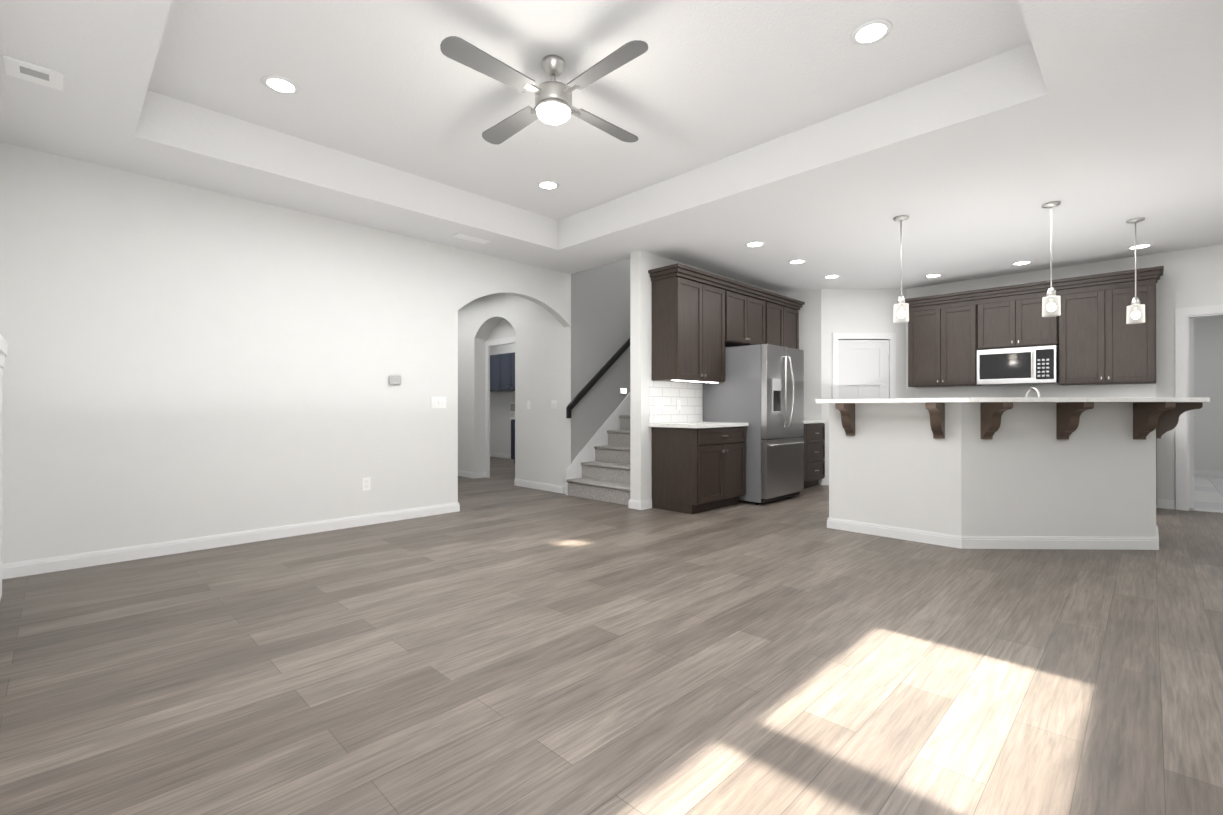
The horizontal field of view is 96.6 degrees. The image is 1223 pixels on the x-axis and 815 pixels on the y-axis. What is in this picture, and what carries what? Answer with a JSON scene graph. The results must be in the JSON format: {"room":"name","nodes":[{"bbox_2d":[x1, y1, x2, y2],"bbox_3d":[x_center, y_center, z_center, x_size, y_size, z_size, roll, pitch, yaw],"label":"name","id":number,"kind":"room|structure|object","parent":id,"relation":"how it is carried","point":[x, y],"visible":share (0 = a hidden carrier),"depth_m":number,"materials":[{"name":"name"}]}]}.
{"room":"living room","nodes":[
{"label":"living room","id":0,"kind":"room"},
{"bbox_2d":[0,457,1222,814],"bbox_3d":[1.702,1.107,7.090,13.840,0.050,13.280,0,0,45],"label":"floor","id":1,"kind":"structure","parent":0,"point":[500,643],"depth_m":2.22,"materials":[{"name":"grey wood"}]},
{"bbox_2d":[510,417,514,463],"bbox_3d":[-1.368,0.641,10.394,1.050,0.895,0.648,0,0,45],"label":"base cabinet","id":2,"kind":"object","parent":1,"relation":"on","point":[512,437],"visible":0.19,"depth_m":10.48,"materials":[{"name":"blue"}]},
{"bbox_2d":[566,415,629,504],"bbox_3d":[1.445,-0.379,7.935,1.141,2.925,4.542,0,0,45],"label":"stairs","id":3,"kind":"structure","parent":1,"relation":"on","point":[606,475],"depth_m":6.64,"materials":[{"name":"carpet"}]},
{"bbox_2d":[649,422,747,513],"bbox_3d":[0.969,0.624,5.960,0.643,0.912,0.962,0,0,45],"label":"base cabinet","id":4,"kind":"object","parent":1,"relation":"on","point":[698,467],"visible":1,"depth_m":5.69,"materials":[{"name":"brown wood"}]},
{"bbox_2d":[703,344,803,504],"bbox_3d":[1.726,0.194,6.536,0.896,1.775,0.895,0,0,45],"label":"fridge","id":5,"kind":"object","parent":1,"relation":"on","point":[759,390],"visible":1,"depth_m":6.16,"materials":[{"name":"grey metal"}]},
{"bbox_2d":[800,420,825,487],"bbox_3d":[2.356,0.627,7.364,0.643,0.912,1.144,0,0,45],"label":"base cabinet","id":6,"kind":"object","parent":1,"relation":"on","point":[814,451],"visible":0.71,"depth_m":7.33,"materials":[{"name":"brown wood"}]},
{"bbox_2d":[827,399,1209,549],"bbox_3d":[3.263,0.519,4.570,2.344,1.115,1.895,0,0,45],"label":"kitchen island","id":7,"kind":"object","parent":1,"relation":"on","point":[1026,472],"depth_m":4.16,"materials":[{"name":"paint"}]},
{"bbox_2d":[816,395,1209,402],"bbox_3d":[3.268,-0.054,4.552,2.350,0.032,1.915,0,0,45],"label":"island countertop","id":8,"kind":"structure","parent":7,"relation":"on","point":[978,400],"depth_m":3.90,"materials":[{"name":"white stone"}]},
{"bbox_2d":[1156,438,1156,504],"bbox_3d":[5.379,0.645,5.937,0.785,0.870,0.608,0,0,45],"label":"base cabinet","id":9,"kind":"object","parent":1,"relation":"on","point":[1156,471],"depth_m":5.43,"materials":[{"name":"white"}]},
{"bbox_2d":[1189,475,1222,512],"bbox_3d":[7.907,1.080,7.041,2.300,0.004,4.390,0,0,45],"label":"bathroom tile floor","id":10,"kind":"structure","parent":1,"relation":"on","point":[1208,493],"depth_m":6.79,"materials":[{"name":"grey tile"}]},
{"bbox_2d":[0,142,1222,563],"bbox_3d":[1.702,-1.668,7.095,13.840,5.500,13.280,0,0,45],"label":"wall","id":11,"kind":"structure","parent":0,"point":[184,362],"depth_m":4.56,"materials":[{"name":"paint"}]},
{"bbox_2d":[0,334,7,599],"bbox_3d":[-2.933,0.349,2.554,1.660,1.450,0.066,0,0,45],"label":"fireplace surround","id":12,"kind":"object","parent":11,"relation":"attached to","point":[3,348],"visible":1,"depth_m":3.03,"materials":[{"name":"white"}]},
{"bbox_2d":[2,502,459,578],"bbox_3d":[-2.699,1.030,4.545,0.015,0.094,3.175,0,0,45],"label":"baseboard","id":13,"kind":"structure","parent":11,"relation":"attached to","point":[44,565],"depth_m":4.13,"materials":[{"name":"white wood"}]},
{"bbox_2d":[362,477,370,490],"bbox_3d":[-2.249,0.702,5.005,0.008,0.116,0.072,0,0,45],"label":"electrical outlet","id":14,"kind":"object","parent":11,"relation":"attached to","point":[366,483],"visible":1,"depth_m":5.00,"materials":[{"name":"white plastic"}]},
{"bbox_2d":[389,376,400,383],"bbox_3d":[-2.061,-0.261,5.186,0.024,0.080,0.110,0,0,45],"label":"thermostat","id":15,"kind":"object","parent":11,"relation":"attached to","point":[394,379],"visible":0.96,"depth_m":5.18,"materials":[{"name":"white plastic"}]},
{"bbox_2d":[431,397,445,407],"bbox_3d":[-1.746,-0.051,5.513,0.012,0.116,0.164,0,0,45],"label":"light switch","id":16,"kind":"object","parent":11,"relation":"attached to","point":[438,402],"visible":1,"depth_m":5.51,"materials":[{"name":"white plastic"}]},
{"bbox_2d":[458,470,477,478],"bbox_3d":[-3.242,1.040,9.458,3.235,0.094,0.015,0,0,45],"label":"baseboard","id":17,"kind":"structure","parent":11,"relation":"attached to","point":[462,473],"depth_m":8.45,"materials":[{"name":"white wood"}]},
{"bbox_2d":[490,354,497,391],"bbox_3d":[-2.464,-0.729,11.689,0.815,0.760,0.348,0,0,45],"label":"upper cabinet","id":18,"kind":"object","parent":11,"relation":"attached to","point":[493,359],"depth_m":11.46,"materials":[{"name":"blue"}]},
{"bbox_2d":[490,452,510,458],"bbox_3d":[-0.903,1.042,10.381,5.270,0.094,0.015,0,0,45],"label":"baseboard","id":19,"kind":"structure","parent":11,"relation":"attached to","point":[500,455],"depth_m":11.86,"materials":[{"name":"white"}]},
{"bbox_2d":[498,352,514,391],"bbox_3d":[-1.942,-0.730,11.174,0.870,0.760,0.348,0,0,45],"label":"upper cabinet","id":20,"kind":"object","parent":11,"relation":"attached to","point":[502,372],"depth_m":11.14,"materials":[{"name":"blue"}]},
{"bbox_2d":[510,402,514,412],"bbox_3d":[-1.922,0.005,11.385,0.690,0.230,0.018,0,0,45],"label":"outlet box","id":21,"kind":"object","parent":11,"relation":"attached to","point":[512,407],"visible":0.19,"depth_m":11.54,"materials":[{"name":"white plastic"}]},
{"bbox_2d":[527,400,530,408],"bbox_3d":[-1.119,-0.037,7.367,0.072,0.116,0.012,0,0,45],"label":"light switch","id":22,"kind":"object","parent":11,"relation":"attached to","point":[528,404],"visible":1,"depth_m":7.36,"materials":[{"name":"white plastic"}]},
{"bbox_2d":[514,479,563,493],"bbox_3d":[-0.974,1.036,7.219,1.050,0.094,0.015,0,0,45],"label":"baseboard","id":23,"kind":"structure","parent":11,"relation":"attached to","point":[517,482],"depth_m":7.18,"materials":[{"name":"white wood"}]},
{"bbox_2d":[551,400,556,408],"bbox_3d":[-0.735,-0.038,6.987,0.118,0.116,0.012,0,0,45],"label":"light switch","id":24,"kind":"object","parent":11,"relation":"attached to","point":[553,404],"visible":1,"depth_m":6.99,"materials":[{"name":"white plastic"}]},
{"bbox_2d":[566,338,629,417],"bbox_3d":[0.681,-1.383,7.930,0.098,3.034,3.525,0,0,45],"label":"stair handrail","id":25,"kind":"object","parent":11,"relation":"attached to","point":[581,394],"visible":0.38,"depth_m":6.97,"materials":[{"name":"black wood"}]},
{"bbox_2d":[620,388,626,393],"bbox_3d":[0.163,-0.227,7.459,0.012,0.080,0.120,0,0,45],"label":"light","id":26,"kind":"object","parent":11,"relation":"attached to","point":[623,390],"visible":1,"depth_m":7.45,"materials":[{"name":"white plastic"}]},
{"bbox_2d":[649,381,701,422],"bbox_3d":[0.745,-0.060,6.188,0.008,0.454,0.960,0,0,45],"label":"tile backsplash","id":27,"kind":"structure","parent":11,"relation":"attached to","point":[688,395],"depth_m":6.16,"materials":[{"name":"white tile"}]},
{"bbox_2d":[676,400,680,409],"bbox_3d":[0.763,-0.029,6.192,0.012,0.116,0.072,0,0,45],"label":"light switch","id":28,"kind":"object","parent":27,"relation":"attached to","point":[678,404],"visible":1,"depth_m":6.19,"materials":[{"name":"white plastic"}]},
{"bbox_2d":[650,271,727,382],"bbox_3d":[0.870,-0.842,6.073,0.348,1.105,0.900,0,0,45],"label":"upper cabinet","id":29,"kind":"object","parent":11,"relation":"attached to","point":[701,320],"depth_m":5.83,"materials":[{"name":"brown wood"}]},
{"bbox_2d":[728,287,767,346],"bbox_3d":[1.520,-1.081,6.732,0.348,0.625,0.910,0,0,45],"label":"upper cabinet","id":30,"kind":"object","parent":11,"relation":"attached to","point":[747,311],"depth_m":6.61,"materials":[{"name":"brown wood"}]},
{"bbox_2d":[768,299,799,348],"bbox_3d":[2.168,-0.840,7.388,0.348,1.105,0.905,0,0,45],"label":"upper cabinet","id":31,"kind":"object","parent":11,"relation":"attached to","point":[783,318],"depth_m":7.27,"materials":[{"name":"brown wood"}]},
{"bbox_2d":[839,340,888,398],"bbox_3d":[3.518,0.065,7.632,0.533,2.020,0.546,0,0,45],"label":"pantry door","id":32,"kind":"structure","parent":11,"relation":"in","point":[863,369],"depth_m":7.63,"materials":[{"name":"white paint"}]},
{"bbox_2d":[907,298,984,386],"bbox_3d":[4.381,-0.808,7.110,0.851,1.060,0.348,0,0,45],"label":"upper cabinet","id":33,"kind":"object","parent":11,"relation":"attached to","point":[945,338],"depth_m":6.97,"materials":[{"name":"brown wood"}]},
{"bbox_2d":[985,290,1056,349],"bbox_3d":[4.911,-1.029,6.587,0.770,0.620,0.348,0,0,45],"label":"upper cabinet","id":34,"kind":"object","parent":11,"relation":"attached to","point":[1011,320],"depth_m":6.44,"materials":[{"name":"brown wood"}]},
{"bbox_2d":[977,345,1058,384],"bbox_3d":[4.879,-0.494,6.553,0.760,0.420,0.439,0,0,45],"label":"over-the-range microwave","id":35,"kind":"object","parent":34,"relation":"attached to","point":[1024,365],"visible":0.98,"depth_m":6.41,"materials":[{"name":"silver metal"}]},
{"bbox_2d":[915,384,1155,397],"bbox_3d":[5.035,-0.055,6.703,2.350,0.446,0.008,0,0,45],"label":"tile backsplash","id":36,"kind":"structure","parent":11,"relation":"attached to","point":[1088,391],"depth_m":6.54,"materials":[{"name":"white tile"}]},
{"bbox_2d":[1057,278,1156,385],"bbox_3d":[5.445,-0.800,6.060,0.861,1.080,0.348,0,0,45],"label":"upper cabinet","id":37,"kind":"object","parent":11,"relation":"attached to","point":[1092,335],"depth_m":5.90,"materials":[{"name":"brown wood"}]},
{"bbox_2d":[1189,318,1195,507],"bbox_3d":[6.454,0.061,6.060,0.077,2.022,0.770,0,0,45],"label":"bathroom door","id":38,"kind":"structure","parent":11,"relation":"in","point":[1191,413],"depth_m":5.80,"materials":[{"name":"white wood"}]},
{"bbox_2d":[1194,469,1222,476],"bbox_3d":[9.441,1.038,8.602,2.250,0.094,0.015,0,0,45],"label":"baseboard","id":39,"kind":"structure","parent":11,"relation":"attached to","point":[1196,472],"depth_m":8.61,"materials":[{"name":"white wood"}]},
{"bbox_2d":[0,0,1222,298],"bbox_3d":[1.659,-3.063,7.140,13.720,2.810,13.280,0,0,45],"label":"ceiling","id":40,"kind":"structure","parent":0,"point":[970,138],"depth_m":3.52,"materials":[{"name":"white paint"}]},
{"bbox_2d":[3,55,62,90],"bbox_3d":[-2.874,-1.661,2.717,0.200,0.010,0.200,0,0,45],"label":"ceiling vent","id":41,"kind":"object","parent":40,"relation":"attached to","point":[30,72],"visible":0.93,"depth_m":2.71,"materials":[{"name":"white metal"}]},
{"bbox_2d":[262,75,299,94],"bbox_3d":[-2.022,-1.972,3.338,0.200,0.006,0.200,0,0,45],"label":"recessed light","id":42,"kind":"object","parent":40,"relation":"in","point":[280,84],"visible":1,"depth_m":3.33,"materials":[{"name":"white"}]},
{"bbox_2d":[452,233,489,243],"bbox_3d":[-1.378,-1.655,5.357,0.120,0.010,0.360,0,0,45],"label":"ceiling vent","id":43,"kind":"object","parent":40,"relation":"in","point":[470,238],"visible":1,"depth_m":5.33,"materials":[{"name":"white metal"}]},
{"bbox_2d":[440,36,647,144],"bbox_3d":[-0.331,-1.805,3.115,1.019,0.339,1.019,0,0,0],"label":"ceiling fan","id":44,"kind":"object","parent":40,"relation":"hanging from","point":[553,102],"visible":1,"depth_m":3.02,"materials":[{"name":"silver metal"}]},
{"bbox_2d":[537,180,558,189],"bbox_3d":[-0.561,-1.969,4.833,0.200,0.006,0.200,0,0,45],"label":"recessed light","id":45,"kind":"object","parent":40,"relation":"in","point":[548,185],"visible":1,"depth_m":4.83,"materials":[{"name":"white plastic"}]},
{"bbox_2d":[745,241,764,246],"bbox_3d":[1.457,-1.657,5.538,0.200,0.006,0.200,0,0,45],"label":"recessed light","id":46,"kind":"object","parent":40,"relation":"in","point":[755,244],"visible":1,"depth_m":5.54,"materials":[{"name":"white"}]},
{"bbox_2d":[788,259,805,263],"bbox_3d":[2.110,-1.656,6.200,0.200,0.006,0.200,0,0,45],"label":"recessed light","id":47,"kind":"object","parent":40,"relation":"in","point":[797,261],"visible":1,"depth_m":6.18,"materials":[{"name":"white plastic"}]},
{"bbox_2d":[823,275,839,278],"bbox_3d":[2.785,-1.655,6.897,0.200,0.006,0.200,0,0,45],"label":"recessed light","id":48,"kind":"object","parent":40,"relation":"in","point":[830,276],"visible":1,"depth_m":6.88,"materials":[{"name":"white plastic"}]},
{"bbox_2d":[851,19,891,45],"bbox_3d":[1.368,-1.972,2.872,0.200,0.006,0.200,0,0,45],"label":"recessed light","id":49,"kind":"object","parent":40,"relation":"in","point":[872,32],"visible":1,"depth_m":2.87,"materials":[{"name":"white plastic"}]},
{"bbox_2d":[893,215,908,322],"bbox_3d":[2.533,-1.204,4.770,0.120,0.914,0.120,0,0,45],"label":"pendant light","id":50,"kind":"object","parent":40,"relation":"hanging from","point":[901,299],"visible":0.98,"depth_m":4.76,"materials":[{"name":"white glass"}]},
{"bbox_2d":[924,274,942,277],"bbox_3d":[4.044,-1.655,6.848,0.200,0.006,0.200,0,0,45],"label":"recessed light","id":51,"kind":"object","parent":40,"relation":"in","point":[932,275],"visible":1,"depth_m":6.83,"materials":[{"name":"white plastic"}]},
{"bbox_2d":[1011,260,1032,264],"bbox_3d":[4.705,-1.656,6.252,0.200,0.006,0.200,0,0,45],"label":"recessed light","id":52,"kind":"object","parent":40,"relation":"in","point":[1022,262],"visible":1,"depth_m":6.22,"materials":[{"name":"white plastic"}]},
{"bbox_2d":[1042,201,1060,315],"bbox_3d":[3.592,-1.205,4.455,0.120,0.914,0.120,0,0,45],"label":"pendant light","id":53,"kind":"object","parent":40,"relation":"hanging from","point":[1051,305],"visible":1,"depth_m":4.45,"materials":[{"name":"white glass"}]},
{"bbox_2d":[1126,218,1144,323],"bbox_3d":[4.639,-1.204,4.826,0.120,0.914,0.120,0,0,45],"label":"pendant light","id":54,"kind":"object","parent":40,"relation":"hanging from","point":[1135,303],"visible":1,"depth_m":4.82,"materials":[{"name":"white glass"}]},
{"bbox_2d":[1126,244,1152,249],"bbox_3d":[5.444,-1.657,5.620,0.200,0.006,0.200,0,0,45],"label":"recessed light","id":55,"kind":"object","parent":40,"relation":"in","point":[1139,246],"visible":0.96,"depth_m":5.61,"materials":[{"name":"white plastic"}]}
]}

